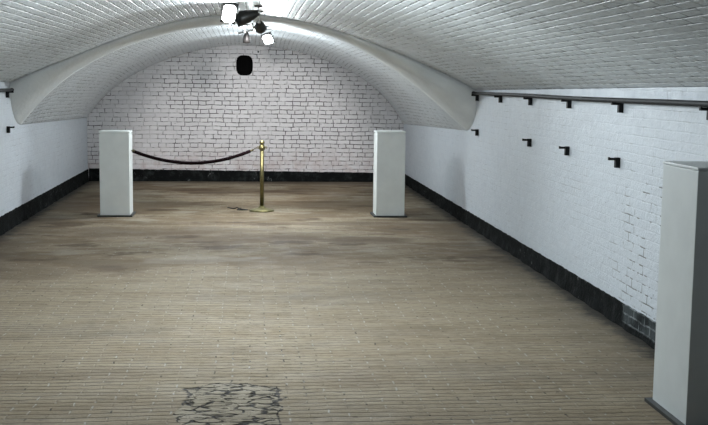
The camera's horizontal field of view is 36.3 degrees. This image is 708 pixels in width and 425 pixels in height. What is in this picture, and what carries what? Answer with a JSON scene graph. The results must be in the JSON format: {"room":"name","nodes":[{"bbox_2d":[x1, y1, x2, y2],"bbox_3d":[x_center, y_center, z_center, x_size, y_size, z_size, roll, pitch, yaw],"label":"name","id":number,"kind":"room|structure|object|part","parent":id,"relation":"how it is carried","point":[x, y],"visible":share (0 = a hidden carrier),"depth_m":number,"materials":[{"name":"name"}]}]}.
{"room":"art gallery","nodes":[
{"label":"art gallery","id":0,"kind":"room"},
{"bbox_2d":[0,82,87,215],"bbox_3d":[-3.632,-0.171,7.876,0.250,1.780,21.500,0,7,-6],"label":"wall","id":1,"kind":"structure","parent":0,"point":[35,158],"depth_m":13.77,"materials":[{"name":"white brick"}]},
{"bbox_2d":[0,88,13,91],"bbox_3d":[-3.296,-0.667,6.240,0.042,0.044,12.144,0,7,-6],"label":"wall rail","id":2,"kind":"object","parent":1,"relation":"attached to","point":[7,89],"visible":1,"depth_m":11.93,"materials":[{"name":"metal"}]},
{"bbox_2d":[6,126,14,132],"bbox_3d":[-3.882,-0.938,12.212,0.084,0.076,0.040,0,7,-6],"label":"iron bracket","id":3,"kind":"object","parent":1,"relation":"attached to","point":[7,127],"visible":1,"depth_m":12.19,"materials":[{"name":"black metal"}]},
{"bbox_2d":[0,169,88,235],"bbox_3d":[-3.486,0.629,7.825,0.033,0.208,21.180,0,7,-6],"label":"baseboard","id":4,"kind":"structure","parent":1,"relation":"attached to","point":[8,221],"depth_m":14.04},
{"bbox_2d":[10,15,476,130],"bbox_3d":[-1.293,-1.693,12.778,5.631,1.430,0.587,0,7,-3],"label":"arch","id":5,"kind":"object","parent":1,"relation":"attached to","point":[453,96],"depth_m":12.60,"materials":[{"name":"white paint"}]},
{"bbox_2d":[22,24,465,130],"bbox_3d":[-1.543,-1.989,15.606,5.666,1.603,5.634,0,7,-6],"label":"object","id":6,"kind":"structure","parent":0,"point":[79,94],"depth_m":15.62,"materials":[{"name":"white paint"}]},
{"bbox_2d":[243,24,250,42],"bbox_3d":[-1.285,-2.159,12.973,0.102,0.252,0.120,0,7,-6],"label":"spot lamp","id":7,"kind":"object","parent":6,"relation":"hanging from","point":[246,38],"visible":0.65,"depth_m":12.95,"materials":[{"name":"grey metal"}]},
{"bbox_3d":[-1.291,-2.105,12.989,0.094,0.142,0.101,0,7,-6],"label":"lamp shade","id":8,"kind":"part","parent":7,"relation":"part of","materials":[{"name":"grey metal"}]},
{"bbox_2d":[261,26,274,44],"bbox_3d":[-1.136,-2.345,14.212,0.188,0.280,0.154,2,7,13],"label":"lamp","id":9,"kind":"object","parent":6,"relation":"attached to","point":[267,37],"visible":0.76,"depth_m":14.18,"materials":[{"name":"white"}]},
{"bbox_3d":[-1.133,-2.277,14.186,0.133,0.126,0.089,2,7,13],"label":"glass","id":10,"kind":"part","parent":9,"relation":"part of","materials":[{"name":"white glass"}]},
{"bbox_2d":[87,45,403,174],"bbox_3d":[-1.834,-1.895,18.597,5.585,2.700,0.360,0,7,-6],"label":"wall","id":11,"kind":"structure","parent":0,"point":[310,113],"depth_m":18.43,"materials":[{"name":"white brick"}]},
{"bbox_2d":[89,168,372,181],"bbox_3d":[-1.830,-0.639,18.552,5.345,0.216,0.031,0,7,-6],"label":"baseboard","id":12,"kind":"structure","parent":11,"relation":"attached to","point":[94,173],"depth_m":18.54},
{"bbox_2d":[236,55,252,75],"bbox_3d":[-1.875,-2.518,18.506,0.280,0.339,0.344,0,7,-6],"label":"vent duct","id":13,"kind":"object","parent":11,"relation":"attached to","point":[244,63],"visible":0.93,"depth_m":18.68,"materials":[{"name":"black"}]},
{"bbox_2d":[0,181,672,424],"bbox_3d":[-0.835,0.820,8.215,5.885,0.200,21.900,0,7,-6],"label":"floor","id":14,"kind":"structure","parent":0,"point":[190,308],"depth_m":7.71,"materials":[{"name":"wood planks"}]},
{"bbox_2d":[97,130,135,216],"bbox_3d":[-3.010,-0.501,13.679,0.433,1.072,0.440,0,7,-6],"label":"plinth","id":15,"kind":"object","parent":14,"relation":"on","point":[115,146],"visible":1,"depth_m":13.50,"materials":[{"name":"white paint"}]},
{"bbox_3d":[-3.004,-1.014,13.618,0.373,0.038,0.380,0,7,-6],"label":"panel","id":16,"kind":"part","parent":15,"relation":"part of","materials":[{"name":"white paint"}]},
{"bbox_3d":[-3.016,0.021,13.742,0.433,0.020,0.440,0,7,-6],"label":"plate","id":17,"kind":"part","parent":15,"relation":"part of","materials":[{"name":"grey metal"}]},
{"bbox_2d":[249,140,273,211],"bbox_3d":[-1.218,-0.486,14.294,0.330,0.940,0.330,0,7,-6],"label":"stanchion","id":18,"kind":"object","parent":14,"relation":"on","point":[261,208],"visible":1,"depth_m":14.26,"materials":[{"name":"gold metal"}]},
{"bbox_2d":[131,148,255,164],"bbox_3d":[-2.052,-0.726,13.968,1.648,0.214,0.043,-2,7,-21],"label":"rope","id":19,"kind":"object","parent":18,"relation":"hanging from","point":[132,150],"visible":1,"depth_m":13.95,"materials":[{"name":"black fabric"}]},
{"bbox_2d":[370,130,406,217],"bbox_3d":[0.453,-0.507,13.966,0.429,1.098,0.440,0,7,-6],"label":"plinth","id":20,"kind":"object","parent":14,"relation":"on","point":[389,145],"visible":1,"depth_m":13.79,"materials":[{"name":"white paint"}]},
{"bbox_3d":[0.447,0.029,14.030,0.429,0.020,0.440,0,7,-6],"label":"plate","id":21,"kind":"part","parent":20,"relation":"part of","materials":[{"name":"grey metal"}]},
{"bbox_3d":[0.460,-1.033,13.903,0.369,0.038,0.380,0,7,-6],"label":"panel","id":22,"kind":"part","parent":20,"relation":"part of","materials":[{"name":"white paint"}]},
{"bbox_2d":[644,161,707,424],"bbox_3d":[1.858,0.407,5.574,0.490,1.312,0.517,0,7,-6],"label":"plinth","id":23,"kind":"object","parent":14,"relation":"on","point":[680,383],"visible":1,"depth_m":5.45,"materials":[{"name":"grey paint"}]},
{"bbox_3d":[1.850,1.048,5.651,0.490,0.020,0.517,0,7,-6],"label":"plate","id":24,"kind":"part","parent":23,"relation":"part of","materials":[{"name":"grey metal"}]},
{"bbox_3d":[1.865,-0.231,5.498,0.430,0.027,0.457,0,7,-6],"label":"panel","id":25,"kind":"part","parent":23,"relation":"part of","materials":[{"name":"grey paint"}]},
{"bbox_2d":[0,0,707,89],"bbox_3d":[-0.509,-1.028,4.915,5.536,1.000,15.457,0,7,-6],"label":"ceiling","id":26,"kind":"structure","parent":0,"point":[479,44],"depth_m":8.13,"materials":[{"name":"white brick"}]},
{"bbox_2d":[220,3,238,23],"bbox_3d":[-1.226,-1.991,10.653,0.192,0.262,0.178,0,7,-6],"label":"lamp","id":27,"kind":"object","parent":26,"relation":"attached to","point":[229,12],"visible":0.88,"depth_m":10.62,"materials":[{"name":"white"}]},
{"bbox_3d":[-1.229,-1.955,10.623,0.146,0.177,0.108,0,7,-6],"label":"glass","id":28,"kind":"part","parent":27,"relation":"part of","materials":[{"name":"white glass"}]},
{"bbox_2d":[238,20,254,33],"bbox_3d":[-1.178,-2.120,12.082,0.237,0.250,0.130,0,7,-6],"label":"crossbar","id":29,"kind":"object","parent":26,"relation":"hanging from","point":[252,22],"visible":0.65,"depth_m":12.09,"materials":[{"name":"silver metal"}]},
{"bbox_2d":[236,5,262,26],"bbox_3d":[-1.069,-1.998,10.940,0.295,0.240,0.159,0,7,-6],"label":"spot lamp","id":30,"kind":"object","parent":26,"relation":"hanging from","point":[243,17],"visible":0.88,"depth_m":10.88,"materials":[{"name":"black metal"}]},
{"bbox_3d":[-1.087,-1.965,10.943,0.261,0.174,0.159,0,7,-6],"label":"lamp shade","id":31,"kind":"part","parent":30,"relation":"part of","materials":[{"name":"black metal"}]},
{"bbox_2d":[254,11,265,33],"bbox_3d":[-1.023,-2.084,11.785,0.128,0.259,0.217,0,7,-6],"label":"spot lamp","id":32,"kind":"object","parent":26,"relation":"hanging from","point":[260,27],"visible":0.86,"depth_m":11.77,"materials":[{"name":"grey metal"}]},
{"bbox_3d":[-1.025,-2.027,11.806,0.128,0.141,0.190,0,7,-6],"label":"lamp shade","id":33,"kind":"part","parent":32,"relation":"part of","materials":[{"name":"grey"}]},
{"bbox_2d":[403,87,707,321],"bbox_3d":[1.977,-0.168,8.417,0.250,1.780,21.500,0,7,-6],"label":"wall","id":34,"kind":"structure","parent":0,"point":[599,221],"depth_m":8.72,"materials":[{"name":"white brick"}]},
{"bbox_2d":[471,129,478,135],"bbox_3d":[1.407,-0.934,12.590,0.084,0.076,0.040,0,7,-6],"label":"iron bracket","id":35,"kind":"object","parent":34,"relation":"attached to","point":[475,130],"visible":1,"depth_m":12.57,"materials":[{"name":"black metal"}]},
{"bbox_2d":[471,94,478,100],"bbox_3d":[1.409,-1.339,12.572,0.084,0.076,0.040,0,7,-6],"label":"iron bracket","id":36,"kind":"object","parent":34,"relation":"attached to","point":[476,96],"visible":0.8,"depth_m":12.56,"materials":[{"name":"black metal"}]},
{"bbox_2d":[494,95,501,102],"bbox_3d":[1.522,-1.198,11.406,0.084,0.076,0.040,0,7,-6],"label":"iron bracket","id":37,"kind":"object","parent":34,"relation":"attached to","point":[498,97],"visible":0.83,"depth_m":11.39,"materials":[{"name":"black metal"}]},
{"bbox_2d":[522,138,531,146],"bbox_3d":[1.635,-0.662,10.226,0.084,0.076,0.040,0,7,-6],"label":"iron bracket","id":38,"kind":"object","parent":34,"relation":"attached to","point":[529,141],"visible":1,"depth_m":10.21,"materials":[{"name":"black metal"}]},
{"bbox_3d":[1.660,-0.661,10.229,0.034,0.074,0.040,0,7,-6],"label":"wall plate","id":39,"kind":"part","parent":38,"relation":"part of","materials":[{"name":"black paint"}]},
{"bbox_2d":[523,97,532,104],"bbox_3d":[1.639,-1.051,10.190,0.084,0.076,0.040,0,7,-6],"label":"iron bracket","id":40,"kind":"object","parent":34,"relation":"attached to","point":[530,100],"visible":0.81,"depth_m":10.17,"materials":[{"name":"black metal"}]},
{"bbox_3d":[1.664,-1.050,10.193,0.034,0.074,0.040,0,7,-6],"label":"wall plate","id":41,"kind":"part","parent":40,"relation":"part of","materials":[{"name":"black paint"}]},
{"bbox_2d":[405,174,655,349],"bbox_3d":[1.842,0.646,8.340,0.032,0.178,21.180,0,7,-6],"label":"baseboard","id":42,"kind":"structure","parent":34,"relation":"attached to","point":[632,321],"depth_m":9.29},
{"bbox_2d":[559,146,569,154],"bbox_3d":[1.752,-0.515,9.011,0.084,0.076,0.040,0,7,-6],"label":"iron bracket","id":43,"kind":"object","parent":34,"relation":"attached to","point":[566,148],"visible":1,"depth_m":9.00,"materials":[{"name":"black metal"}]},
{"bbox_3d":[1.777,-0.514,9.013,0.034,0.074,0.040,0,7,-6],"label":"wall plate","id":44,"kind":"part","parent":43,"relation":"part of","materials":[{"name":"black paint"}]},
{"bbox_2d":[561,99,571,107],"bbox_3d":[1.758,-0.901,8.955,0.084,0.076,0.040,0,7,-6],"label":"iron bracket","id":45,"kind":"object","parent":34,"relation":"attached to","point":[568,102],"visible":0.81,"depth_m":8.94,"materials":[{"name":"black metal"}]},
{"bbox_3d":[1.783,-0.900,8.957,0.034,0.074,0.040,0,7,-6],"label":"wall plate","id":46,"kind":"part","parent":45,"relation":"part of","materials":[{"name":"black paint"}]},
{"bbox_2d":[472,91,707,106],"bbox_3d":[1.966,-0.679,6.684,0.042,0.044,12.024,0,7,-6],"label":"wall rail","id":47,"kind":"object","parent":34,"relation":"attached to","point":[694,103],"visible":1,"depth_m":7.80,"materials":[{"name":"metal"}]},
{"bbox_2d":[608,157,620,167],"bbox_3d":[1.871,-0.360,7.776,0.084,0.076,0.040,0,7,-6],"label":"iron bracket","id":48,"kind":"object","parent":34,"relation":"attached to","point":[616,159],"visible":1,"depth_m":7.76,"materials":[{"name":"black metal"}]},
{"bbox_3d":[1.896,-0.359,7.779,0.034,0.074,0.040,0,7,-6],"label":"wall plate","id":49,"kind":"part","parent":48,"relation":"part of","materials":[{"name":"black paint"}]},
{"bbox_2d":[611,102,623,112],"bbox_3d":[1.878,-0.751,7.709,0.084,0.076,0.040,0,7,-6],"label":"iron bracket","id":50,"kind":"object","parent":34,"relation":"attached to","point":[620,106],"visible":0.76,"depth_m":7.69,"materials":[{"name":"black metal"}]},
{"bbox_3d":[1.903,-0.750,7.712,0.034,0.074,0.040,0,7,-6],"label":"wall plate","id":51,"kind":"part","parent":50,"relation":"part of","materials":[{"name":"black paint"}]},
{"bbox_2d":[699,107,707,119],"bbox_3d":[2.023,-0.568,6.197,0.084,0.076,0.040,0,7,-6],"label":"iron bracket","id":52,"kind":"object","parent":34,"relation":"attached to","point":[700,108],"visible":1,"depth_m":6.18,"materials":[{"name":"black metal"}]},
{"bbox_3d":[2.009,-0.595,6.193,0.054,0.022,0.024,0,7,-6],"label":"arm","id":53,"kind":"part","parent":52,"relation":"part of","materials":[{"name":"black paint"}]}
]}

